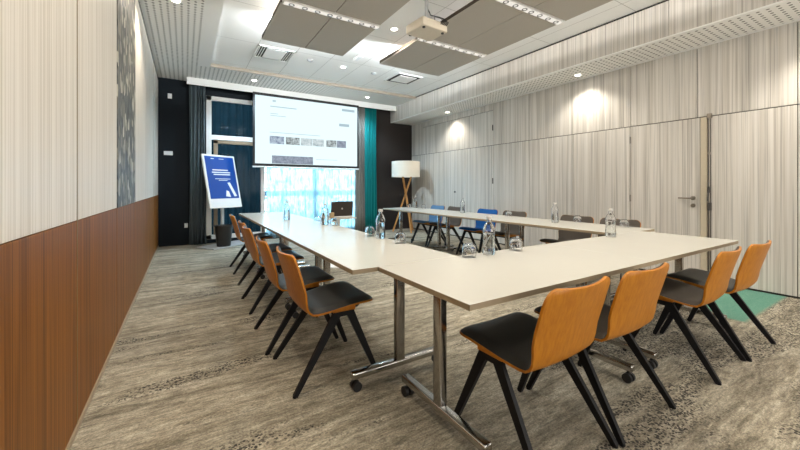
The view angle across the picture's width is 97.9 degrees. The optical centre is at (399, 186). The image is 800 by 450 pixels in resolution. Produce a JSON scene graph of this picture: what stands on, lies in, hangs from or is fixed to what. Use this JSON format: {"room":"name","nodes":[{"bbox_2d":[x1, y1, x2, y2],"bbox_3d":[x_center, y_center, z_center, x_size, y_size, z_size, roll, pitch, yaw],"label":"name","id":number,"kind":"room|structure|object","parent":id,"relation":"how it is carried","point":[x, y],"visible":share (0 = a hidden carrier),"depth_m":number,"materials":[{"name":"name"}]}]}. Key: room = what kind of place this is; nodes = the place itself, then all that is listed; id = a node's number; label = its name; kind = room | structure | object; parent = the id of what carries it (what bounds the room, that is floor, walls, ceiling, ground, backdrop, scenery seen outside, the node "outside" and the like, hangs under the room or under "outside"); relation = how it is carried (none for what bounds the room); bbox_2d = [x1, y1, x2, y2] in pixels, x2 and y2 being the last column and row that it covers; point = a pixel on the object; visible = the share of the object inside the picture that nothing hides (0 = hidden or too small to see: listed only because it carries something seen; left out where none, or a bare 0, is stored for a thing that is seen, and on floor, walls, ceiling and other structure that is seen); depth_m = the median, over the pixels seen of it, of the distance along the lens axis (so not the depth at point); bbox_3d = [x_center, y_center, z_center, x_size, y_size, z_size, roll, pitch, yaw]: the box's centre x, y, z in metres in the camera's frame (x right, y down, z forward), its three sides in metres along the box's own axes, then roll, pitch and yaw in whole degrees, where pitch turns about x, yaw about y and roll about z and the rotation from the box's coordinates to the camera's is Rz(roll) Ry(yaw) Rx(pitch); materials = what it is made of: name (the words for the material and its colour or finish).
{"room":"conference room","nodes":[
{"label":"conference room","id":0,"kind":"room"},
{"bbox_2d":[0,0,157,449],"bbox_3d":[-2.044,-0.610,2.264,0.204,3.620,11.200,0,0,-32],"label":"wall","id":1,"kind":"structure","parent":0,"point":[79,80],"depth_m":1.59,"materials":[{"name":"orange wood"}]},
{"bbox_2d":[65,246,158,449],"bbox_3d":[-1.965,1.185,2.313,0.026,0.030,10.800,0,0,-32],"label":"baseboard","id":2,"kind":"structure","parent":1,"relation":"attached to","point":[89,400],"depth_m":2.16,"materials":[{"name":"beige wood"}]},
{"bbox_2d":[138,0,415,105],"bbox_3d":[0.272,-2.270,3.575,5.523,0.320,11.000,0,0,-32],"label":"ceiling","id":3,"kind":"structure","parent":0,"point":[181,37],"depth_m":5.82,"materials":[{"name":"white paint"}]},
{"bbox_2d":[170,0,182,3],"bbox_3d":[-2.613,-2.165,4.063,0.138,0.010,0.138,0,0,-32],"label":"recessed light","id":4,"kind":"object","parent":3,"relation":"in","point":[173,1],"visible":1,"depth_m":4.08,"materials":[{"name":"white paint"}]},
{"bbox_2d":[187,77,395,110],"bbox_3d":[-2.167,-2.118,8.178,4.840,0.165,0.025,0,0,-32],"label":"trim","id":5,"kind":"structure","parent":3,"relation":"attached to","point":[193,81],"depth_m":7.82,"materials":[{"name":"white paint"}]},
{"bbox_2d":[252,92,358,169],"bbox_3d":[-2.113,-1.232,8.176,2.510,1.635,0.036,0,0,-32],"label":"projection screen","id":6,"kind":"object","parent":5,"relation":"attached to","point":[288,131],"visible":1,"depth_m":8.10,"materials":[{"name":"white fabric"}]},
{"bbox_2d":[158,77,411,246],"bbox_3d":[-2.294,-0.650,8.601,6.433,3.700,0.250,0,0,-32],"label":"wall","id":7,"kind":"structure","parent":0,"point":[173,114],"depth_m":7.14,"materials":[{"name":"black paint"}]},
{"bbox_2d":[164,151,172,154],"bbox_3d":[-4.649,-0.670,6.992,0.150,0.080,0.016,0,0,-32],"label":"wall switch","id":8,"kind":"object","parent":7,"relation":"attached to","point":[165,152],"visible":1,"depth_m":6.99,"materials":[{"name":"white plastic"}]},
{"bbox_2d":[206,96,264,239],"bbox_3d":[-2.557,-0.400,8.334,3.640,3.040,0.070,0,0,-32],"label":"window","id":9,"kind":"structure","parent":7,"relation":"in","point":[231,140],"depth_m":7.47,"materials":[{"name":"white paint"}]},
{"bbox_2d":[212,101,259,234],"bbox_3d":[-3.681,-0.450,7.791,1.094,3.100,0.079,0,0,-32],"label":"curtain","id":10,"kind":"object","parent":7,"relation":"hanging from","point":[228,119],"visible":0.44,"depth_m":7.85,"materials":[{"name":"blue fabric"}]},
{"bbox_2d":[70,228,799,449],"bbox_3d":[0.567,1.260,3.963,6.633,0.120,11.350,0,0,-32],"label":"floor","id":11,"kind":"structure","parent":0,"point":[188,367],"depth_m":2.12,"materials":[{"name":"carpet"}]},
{"bbox_2d":[195,154,244,249],"bbox_3d":[-3.548,0.275,7.126,0.533,1.850,1.000,0,0,24],"label":"stand","id":12,"kind":"object","parent":11,"relation":"on","point":[220,175],"visible":0.87,"depth_m":7.12,"materials":[{"name":"silver metal"}]},
{"bbox_2d":[204,156,238,198],"bbox_3d":[-3.659,-0.185,7.176,0.201,0.858,0.670,0,0,24],"label":"print","id":13,"kind":"object","parent":12,"relation":"attached to","point":[220,175],"depth_m":7.15},
{"bbox_2d":[214,224,232,246],"bbox_3d":[-3.499,0.972,6.918,0.340,0.412,0.340,0,0,-32],"label":"waste bin","id":14,"kind":"object","parent":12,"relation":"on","point":[223,232],"visible":0.94,"depth_m":6.80,"materials":[{"name":"black plastic"}]},
{"bbox_2d":[229,214,272,274],"bbox_3d":[-2.186,0.802,5.114,0.569,0.800,0.548,0,0,-31],"label":"chair","id":15,"kind":"object","parent":11,"relation":"on","point":[262,236],"visible":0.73,"depth_m":4.92,"materials":[{"name":"brown wood"}]},
{"bbox_2d":[237,220,291,295],"bbox_3d":[-1.610,0.802,4.142,0.569,0.800,0.548,0,0,-32],"label":"chair","id":16,"kind":"object","parent":11,"relation":"on","point":[273,246],"visible":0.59,"depth_m":4.14,"materials":[{"name":"brown wood"}]},
{"bbox_2d":[241,225,303,314],"bbox_3d":[-1.328,0.802,3.628,0.569,0.800,0.548,0,0,-32],"label":"chair","id":17,"kind":"object","parent":11,"relation":"on","point":[251,242],"visible":0.68,"depth_m":3.43,"materials":[{"name":"brown wood"}]},
{"bbox_2d":[239,212,309,271],"bbox_3d":[-2.015,0.830,5.472,0.751,0.741,1.579,0,0,-32],"label":"conference table","id":18,"kind":"object","parent":11,"relation":"on","point":[265,216],"visible":0.34,"depth_m":5.33,"materials":[{"name":"laminate"}]},
{"bbox_2d":[254,235,337,355],"bbox_3d":[-0.865,0.802,2.839,0.569,0.800,0.548,0,0,-31],"label":"chair","id":19,"kind":"object","parent":11,"relation":"on","point":[312,276],"visible":0.8,"depth_m":2.68,"materials":[{"name":"brown wood"}]},
{"bbox_2d":[255,219,354,309],"bbox_3d":[-1.185,0.830,4.127,0.751,0.741,1.579,0,0,-32],"label":"conference table","id":20,"kind":"object","parent":11,"relation":"on","point":[281,228],"visible":0.44,"depth_m":3.90,"materials":[{"name":"laminate"}]},
{"bbox_2d":[284,201,289,219],"bbox_3d":[-1.555,0.330,4.787,0.086,0.257,0.086,0,0,23],"label":"water bottle","id":21,"kind":"object","parent":20,"relation":"on","point":[286,206],"visible":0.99,"depth_m":4.75,"materials":[{"name":"clear glass"}]},
{"bbox_2d":[314,216,320,223],"bbox_3d":[-1.024,0.413,4.327,0.092,0.090,0.092,0,0,-32],"label":"drinking glass","id":22,"kind":"object","parent":20,"relation":"on","point":[317,219],"visible":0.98,"depth_m":4.29,"materials":[{"name":"white"}]},
{"bbox_2d":[321,203,328,224],"bbox_3d":[-0.899,0.330,4.181,0.086,0.257,0.086,0,0,12],"label":"water bottle","id":23,"kind":"object","parent":20,"relation":"on","point":[325,219],"visible":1,"depth_m":4.15,"materials":[{"name":"clear glass"}]},
{"bbox_2d":[330,218,337,225],"bbox_3d":[-0.780,0.413,4.101,0.092,0.090,0.092,0,0,-32],"label":"drinking glass","id":24,"kind":"object","parent":20,"relation":"on","point":[333,221],"visible":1,"depth_m":4.07,"materials":[{"name":"white"}]},
{"bbox_2d":[273,246,375,398],"bbox_3d":[-0.519,0.802,2.335,0.569,0.800,0.548,0,0,-32],"label":"chair","id":25,"kind":"object","parent":11,"relation":"on","point":[340,298],"visible":0.98,"depth_m":2.20,"materials":[{"name":"brown wood"}]},
{"bbox_2d":[320,216,356,267],"bbox_3d":[-0.956,0.831,5.321,0.480,0.738,0.420,0,0,-32],"label":"side table","id":26,"kind":"object","parent":11,"relation":"on","point":[352,217],"visible":0.17,"depth_m":5.20,"materials":[{"name":"beige laminate"}]},
{"bbox_2d":[328,201,352,217],"bbox_3d":[-0.911,0.341,5.312,0.330,0.241,0.260,0,0,-24],"label":"laptop","id":27,"kind":"object","parent":26,"relation":"on","point":[339,208],"visible":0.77,"depth_m":5.21,"materials":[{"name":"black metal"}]},
{"bbox_2d":[283,230,455,391],"bbox_3d":[-0.356,0.830,2.783,0.751,0.741,1.579,0,0,-32],"label":"conference table","id":28,"kind":"object","parent":11,"relation":"on","point":[354,252],"visible":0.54,"depth_m":2.29,"materials":[{"name":"beige laminate"}]},
{"bbox_2d":[365,226,374,235],"bbox_3d":[-0.282,0.413,3.257,0.092,0.090,0.092,0,0,-32],"label":"drinking glass","id":29,"kind":"object","parent":28,"relation":"on","point":[369,230],"visible":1,"depth_m":3.22,"materials":[{"name":"white"}]},
{"bbox_2d":[376,209,384,238],"bbox_3d":[-0.173,0.330,3.089,0.086,0.257,0.086,0,0,5],"label":"water bottle","id":30,"kind":"object","parent":28,"relation":"on","point":[380,219],"visible":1,"depth_m":3.06,"materials":[{"name":"clear glass"}]},
{"bbox_2d":[395,232,405,243],"bbox_3d":[0.004,0.413,2.822,0.092,0.090,0.092,0,0,-32],"label":"drinking glass","id":31,"kind":"object","parent":28,"relation":"on","point":[400,237],"visible":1,"depth_m":2.79,"materials":[{"name":"white"}]},
{"bbox_2d":[392,161,419,232],"bbox_3d":[0.151,0.273,9.258,0.750,1.867,0.750,0,0,41],"label":"floor lamp","id":32,"kind":"object","parent":11,"relation":"on","point":[402,169],"visible":1,"depth_m":8.98,"materials":[{"name":"fabric"}]},
{"bbox_2d":[383,207,453,250],"bbox_3d":[0.365,0.830,6.940,0.751,0.741,1.579,0,0,-32],"label":"conference table","id":33,"kind":"object","parent":11,"relation":"on","point":[400,209],"visible":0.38,"depth_m":6.67,"materials":[{"name":"laminate"}]},
{"bbox_2d":[414,196,417,207],"bbox_3d":[0.336,0.330,7.492,0.086,0.257,0.086,0,0,13],"label":"water bottle","id":34,"kind":"object","parent":33,"relation":"on","point":[415,198],"visible":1,"depth_m":7.46,"materials":[{"name":"clear glass"}]},
{"bbox_2d":[411,205,444,245],"bbox_3d":[0.610,0.802,7.344,0.569,0.800,0.548,0,0,-32],"label":"chair","id":35,"kind":"object","parent":11,"relation":"on","point":[432,218],"visible":0.69,"depth_m":7.39,"materials":[{"name":"blue fabric"}]},
{"bbox_2d":[427,206,463,246],"bbox_3d":[0.915,0.802,6.869,0.569,0.800,0.548,0,0,-32],"label":"chair","id":36,"kind":"object","parent":11,"relation":"on","point":[454,222],"visible":0.67,"depth_m":6.90,"materials":[{"name":"grey wood"}]},
{"bbox_2d":[426,211,527,252],"bbox_3d":[1.195,0.830,5.596,0.751,0.741,1.579,0,0,-32],"label":"conference table","id":37,"kind":"object","parent":11,"relation":"on","point":[456,214],"visible":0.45,"depth_m":5.52,"materials":[{"name":"laminate"}]},
{"bbox_2d":[460,198,464,212],"bbox_3d":[1.091,0.330,6.078,0.086,0.257,0.086,0,0,-37],"label":"water bottle","id":38,"kind":"object","parent":37,"relation":"on","point":[462,203],"visible":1,"depth_m":6.05,"materials":[{"name":"clear glass"}]},
{"bbox_2d":[506,211,511,216],"bbox_3d":[1.648,0.413,5.270,0.092,0.090,0.092,0,0,-32],"label":"drinking glass","id":39,"kind":"object","parent":37,"relation":"on","point":[508,213],"visible":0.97,"depth_m":5.23,"materials":[{"name":"white"}]},
{"bbox_2d":[456,208,497,253],"bbox_3d":[1.371,0.802,6.111,0.569,0.800,0.548,0,0,-33],"label":"chair","id":40,"kind":"object","parent":11,"relation":"on","point":[478,229],"visible":0.67,"depth_m":6.18,"materials":[{"name":"blue fabric"}]},
{"bbox_2d":[482,210,526,252],"bbox_3d":[1.681,0.802,5.608,0.569,0.800,0.548,0,0,-32],"label":"chair","id":41,"kind":"object","parent":11,"relation":"on","point":[514,229],"visible":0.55,"depth_m":5.65,"materials":[{"name":"grey fabric"}]},
{"bbox_2d":[378,244,653,449],"bbox_3d":[0.724,0.830,2.074,1.529,0.741,0.751,0,0,-32],"label":"conference table","id":42,"kind":"object","parent":11,"relation":"on","point":[481,281],"visible":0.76,"depth_m":1.82,"materials":[{"name":"beige laminate"}]},
{"bbox_2d":[462,243,475,257],"bbox_3d":[0.452,0.413,2.276,0.092,0.090,0.092,0,0,-32],"label":"drinking glass","id":43,"kind":"object","parent":42,"relation":"on","point":[468,249],"visible":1,"depth_m":2.24,"materials":[{"name":"white"}]},
{"bbox_2d":[483,216,494,254],"bbox_3d":[0.605,0.330,2.371,0.086,0.257,0.086,0,0,-23],"label":"water bottle","id":44,"kind":"object","parent":42,"relation":"on","point":[488,228],"visible":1,"depth_m":2.34,"materials":[{"name":"clear glass"}]},
{"bbox_2d":[509,237,522,250],"bbox_3d":[0.835,0.413,2.513,0.092,0.090,0.092,0,0,-32],"label":"drinking glass","id":45,"kind":"object","parent":42,"relation":"on","point":[515,244],"visible":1,"depth_m":2.48,"materials":[{"name":"white"}]},
{"bbox_2d":[454,276,617,449],"bbox_3d":[0.634,0.802,1.677,0.548,0.800,0.569,0,0,-33],"label":"chair","id":46,"kind":"object","parent":11,"relation":"on","point":[566,323],"visible":0.98,"depth_m":1.53,"materials":[{"name":"brown wood"}]},
{"bbox_2d":[539,215,593,243],"bbox_3d":[2.243,0.802,4.697,0.569,0.800,0.548,0,0,-32],"label":"chair","id":47,"kind":"object","parent":11,"relation":"on","point":[563,235],"visible":0.38,"depth_m":4.77,"materials":[{"name":"brown wood"}]},
{"bbox_2d":[495,218,654,304],"bbox_3d":[2.025,0.830,4.251,0.751,0.741,1.579,0,0,-32],"label":"conference table","id":48,"kind":"object","parent":11,"relation":"on","point":[591,228],"visible":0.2,"depth_m":4.10,"materials":[{"name":"laminate"}]},
{"bbox_2d":[551,202,558,222],"bbox_3d":[1.977,0.330,4.451,0.086,0.257,0.086,0,0,10],"label":"water bottle","id":49,"kind":"object","parent":48,"relation":"on","point":[554,210],"visible":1,"depth_m":4.42,"materials":[{"name":"clear glass"}]},
{"bbox_2d":[573,215,581,222],"bbox_3d":[2.269,0.413,4.455,0.092,0.090,0.092,0,0,-32],"label":"drinking glass","id":50,"kind":"object","parent":48,"relation":"on","point":[577,218],"visible":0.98,"depth_m":4.42,"materials":[{"name":"white"}]},
{"bbox_2d":[619,219,628,227],"bbox_3d":[2.531,0.413,3.935,0.092,0.090,0.092,0,0,-32],"label":"drinking glass","id":51,"kind":"object","parent":48,"relation":"on","point":[624,223],"visible":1,"depth_m":3.90,"materials":[{"name":"white"}]},
{"bbox_2d":[526,262,675,446],"bbox_3d":[1.124,0.802,1.968,0.548,0.800,0.569,0,0,-31],"label":"chair","id":52,"kind":"object","parent":11,"relation":"on","point":[634,303],"visible":0.66,"depth_m":1.75,"materials":[{"name":"brown wood"}]},
{"bbox_2d":[598,218,640,279],"bbox_3d":[2.537,0.802,4.221,0.569,0.800,0.548,0,0,-32],"label":"chair","id":53,"kind":"object","parent":11,"relation":"on","point":[632,223],"visible":0.11,"depth_m":4.23,"materials":[{"name":"brown wood"}]},
{"bbox_2d":[549,231,737,368],"bbox_3d":[2.026,0.830,2.877,1.529,0.741,0.751,0,0,-32],"label":"conference table","id":54,"kind":"object","parent":11,"relation":"on","point":[657,247],"visible":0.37,"depth_m":2.71,"materials":[{"name":"beige laminate"}]},
{"bbox_2d":[605,209,615,237],"bbox_3d":[1.913,0.330,3.166,0.086,0.257,0.086,0,0,35],"label":"water bottle","id":55,"kind":"object","parent":54,"relation":"on","point":[610,219],"visible":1,"depth_m":3.13,"materials":[{"name":"clear glass"}]},
{"bbox_2d":[622,246,745,385],"bbox_3d":[2.009,0.802,2.467,0.548,0.800,0.569,0,0,-34],"label":"chair","id":56,"kind":"object","parent":11,"relation":"on","point":[717,281],"visible":0.73,"depth_m":2.30,"materials":[{"name":"brown wood"}]},
{"bbox_2d":[659,240,775,361],"bbox_3d":[2.496,0.802,2.744,0.548,0.800,0.569,0,0,-31],"label":"chair","id":57,"kind":"object","parent":11,"relation":"on","point":[747,275],"visible":0.72,"depth_m":2.57,"materials":[{"name":"brown wood"}]},
{"bbox_2d":[211,0,663,96],"bbox_3d":[1.400,-2.330,3.607,5.590,0.200,9.870,0,0,-32],"label":"ceiling","id":58,"kind":"structure","parent":0,"point":[242,25],"depth_m":5.55,"materials":[{"name":"white paint"}]},
{"bbox_2d":[252,44,296,62],"bbox_3d":[-2.109,-2.219,5.843,0.595,0.022,0.560,0,0,-32],"label":"ceiling vent","id":59,"kind":"object","parent":58,"relation":"in","point":[261,51],"visible":1,"depth_m":5.81,"materials":[{"name":"white metal"}]},
{"bbox_2d":[262,0,330,47],"bbox_3d":[-1.341,-2.115,4.422,0.582,0.230,1.105,0,0,-32],"label":"acoustic panel","id":60,"kind":"object","parent":58,"relation":"hanging from","point":[288,25],"visible":0.77,"depth_m":4.36,"materials":[{"name":"beige fabric"}]},
{"bbox_2d":[291,0,345,11],"bbox_3d":[-0.689,-2.115,3.364,0.582,0.230,1.160,0,0,-32],"label":"acoustic panel","id":61,"kind":"object","parent":58,"relation":"hanging from","point":[330,5],"visible":1,"depth_m":3.81,"materials":[{"name":"beige fabric"}]},
{"bbox_2d":[282,0,379,28],"bbox_3d":[-0.763,-2.106,4.065,1.170,0.249,0.084,0,0,-32],"label":"light bar","id":62,"kind":"object","parent":58,"relation":"hanging from","point":[285,2],"visible":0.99,"depth_m":4.01,"materials":[{"name":"white paint"}]},
{"bbox_2d":[305,17,374,55],"bbox_3d":[-0.839,-2.115,4.731,0.582,0.230,1.105,0,0,-32],"label":"acoustic panel","id":63,"kind":"object","parent":58,"relation":"hanging from","point":[337,36],"visible":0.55,"depth_m":4.68,"materials":[{"name":"beige fabric"}]},
{"bbox_2d":[353,54,362,60],"bbox_3d":[-0.721,-2.213,6.006,0.080,0.033,0.260,0,0,-32],"label":"recessed light","id":64,"kind":"object","parent":58,"relation":"in","point":[359,56],"visible":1,"depth_m":5.98,"materials":[{"name":"white paint"}]},
{"bbox_2d":[336,0,409,24],"bbox_3d":[-0.187,-2.115,3.674,0.582,0.230,1.160,0,0,-32],"label":"acoustic panel","id":65,"kind":"object","parent":58,"relation":"hanging from","point":[373,11],"visible":0.92,"depth_m":3.94,"materials":[{"name":"beige fabric"}]},
{"bbox_2d":[389,27,398,30],"bbox_3d":[-0.082,-2.225,4.932,0.138,0.010,0.138,0,0,-32],"label":"recessed light","id":66,"kind":"object","parent":58,"relation":"in","point":[390,28],"visible":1,"depth_m":4.91,"materials":[{"name":"white paint"}]},
{"bbox_2d":[384,72,422,84],"bbox_3d":[0.070,-2.219,7.210,0.590,0.022,0.600,0,0,-32],"label":"ceiling vent","id":67,"kind":"object","parent":58,"relation":"in","point":[399,78],"visible":1,"depth_m":7.18,"materials":[{"name":"white metal"}]},
{"bbox_2d":[380,37,450,69],"bbox_3d":[0.212,-2.115,5.380,0.602,0.230,1.105,0,0,-32],"label":"acoustic panel","id":68,"kind":"object","parent":58,"relation":"hanging from","point":[414,53],"visible":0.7,"depth_m":5.32,"materials":[{"name":"beige fabric"}]},
{"bbox_2d":[406,0,448,40],"bbox_3d":[0.308,-2.002,4.071,0.370,0.457,0.395,0,0,-36],"label":"projector","id":69,"kind":"object","parent":58,"relation":"hanging from","point":[425,28],"visible":1,"depth_m":4.01,"materials":[{"name":"beige plastic"}]},
{"bbox_2d":[411,49,481,75],"bbox_3d":[0.731,-2.115,5.700,0.602,0.230,1.105,0,0,-32],"label":"acoustic panel","id":70,"kind":"object","parent":58,"relation":"hanging from","point":[450,60],"visible":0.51,"depth_m":5.62,"materials":[{"name":"beige fabric"}]},
{"bbox_2d":[418,38,485,57],"bbox_3d":[0.778,-2.106,5.015,1.210,0.249,0.084,0,0,-32],"label":"light bar","id":71,"kind":"object","parent":58,"relation":"hanging from","point":[438,43],"visible":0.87,"depth_m":5.00,"materials":[{"name":"white paint"}]},
{"bbox_2d":[434,0,522,45],"bbox_3d":[0.864,-2.115,4.322,0.602,0.230,1.160,0,0,-32],"label":"acoustic panel","id":72,"kind":"object","parent":58,"relation":"hanging from","point":[477,17],"visible":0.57,"depth_m":4.17,"materials":[{"name":"beige fabric"}]},
{"bbox_2d":[458,12,555,54],"bbox_3d":[1.383,-2.115,4.643,0.602,0.230,1.160,0,0,-32],"label":"acoustic panel","id":73,"kind":"object","parent":58,"relation":"hanging from","point":[524,25],"visible":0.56,"depth_m":4.55,"materials":[{"name":"beige fabric"}]},
{"bbox_2d":[496,0,563,24],"bbox_3d":[1.444,-2.106,3.934,1.210,0.249,0.084,0,0,-32],"label":"light bar","id":74,"kind":"object","parent":58,"relation":"hanging from","point":[518,5],"visible":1,"depth_m":3.95,"materials":[{"name":"white paint"}]},
{"bbox_2d":[516,0,545,6],"bbox_3d":[1.531,-2.115,3.242,0.602,0.230,1.160,0,0,-32],"label":"acoustic panel","id":75,"kind":"object","parent":58,"relation":"hanging from","point":[532,3],"visible":1,"depth_m":3.79,"materials":[{"name":"beige fabric"}]},
{"bbox_2d":[533,0,612,20],"bbox_3d":[2.050,-2.115,3.562,0.602,0.230,1.160,0,0,-32],"label":"acoustic panel","id":76,"kind":"object","parent":58,"relation":"hanging from","point":[565,10],"visible":0.91,"depth_m":3.87,"materials":[{"name":"beige fabric"}]},
{"bbox_2d":[412,21,799,296],"bbox_3d":[3.259,-0.610,5.535,0.200,3.620,11.200,0,0,-32],"label":"wall","id":77,"kind":"structure","parent":0,"point":[568,145],"depth_m":4.65,"materials":[{"name":"grey wood"}]},
{"bbox_2d":[423,111,492,238],"bbox_3d":[1.309,-0.220,8.502,0.044,2.800,2.575,0,0,-32],"label":"door","id":78,"kind":"structure","parent":77,"relation":"in","point":[450,176],"depth_m":8.32,"materials":[{"name":"grey wood"}]},
{"bbox_2d":[390,0,799,124],"bbox_3d":[2.880,-2.074,5.302,0.731,0.613,10.800,0,0,-32],"label":"ceiling bulkhead","id":79,"kind":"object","parent":77,"relation":"attached to","point":[665,28],"depth_m":4.79,"materials":[{"name":"white paint"}]},
{"bbox_2d":[414,228,799,298],"bbox_3d":[3.181,1.190,5.487,0.024,0.020,10.800,0,0,-32],"label":"baseboard","id":80,"kind":"structure","parent":77,"relation":"attached to","point":[797,297],"depth_m":3.96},
{"bbox_2d":[629,118,699,273],"bbox_3d":[3.585,0.158,4.773,0.086,2.065,0.822,0,0,-32],"label":"door","id":81,"kind":"structure","parent":77,"relation":"in","point":[664,197],"depth_m":4.73,"materials":[{"name":"grey wood"}]},
{"bbox_2d":[700,117,707,270],"bbox_3d":[3.845,0.158,4.408,0.026,2.065,0.065,0,0,-32],"label":"trim","id":82,"kind":"structure","parent":77,"relation":"attached to","point":[703,121],"depth_m":4.40,"materials":[{"name":"beige wood"}]},
{"bbox_2d":[707,113,711,271],"bbox_3d":[3.842,0.144,4.335,0.068,2.108,0.044,0,0,-32],"label":"trim","id":83,"kind":"structure","parent":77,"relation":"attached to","point":[709,115],"depth_m":4.34,"materials":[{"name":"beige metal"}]},
{"bbox_3d":[-2.000,-2.380,8.583,5.550,0.180,0.490,0,0,-32],"label":"ceiling","id":84,"kind":"structure","parent":0,"visible":0},
{"bbox_2d":[189,84,205,244],"bbox_3d":[-4.156,-0.532,7.153,0.310,3.435,0.096,0,0,-32],"label":"curtain","id":85,"kind":"object","parent":84,"relation":"hanging from","point":[197,205],"visible":0.88,"depth_m":7.14,"materials":[{"name":"fabric"}]},
{"bbox_2d":[266,168,354,237],"bbox_3d":[-2.099,-0.535,8.505,2.261,3.430,0.068,0,0,-32],"label":"curtain","id":86,"kind":"object","parent":84,"relation":"hanging from","point":[305,191],"visible":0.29,"depth_m":8.42,"materials":[{"name":"white fabric"}]},
{"bbox_2d":[355,107,364,231],"bbox_3d":[-1.038,-0.532,9.037,0.306,3.435,0.078,0,0,-32],"label":"curtain","id":87,"kind":"object","parent":84,"relation":"hanging from","point":[359,174],"visible":0.69,"depth_m":9.05,"materials":[{"name":"grey fabric"}]},
{"bbox_2d":[365,108,376,230],"bbox_3d":[-0.783,-0.532,9.230,0.389,3.435,0.107,0,0,-32],"label":"curtain","id":88,"kind":"object","parent":84,"relation":"hanging from","point":[370,113],"visible":0.81,"depth_m":9.23,"materials":[{"name":"teal fabric"}]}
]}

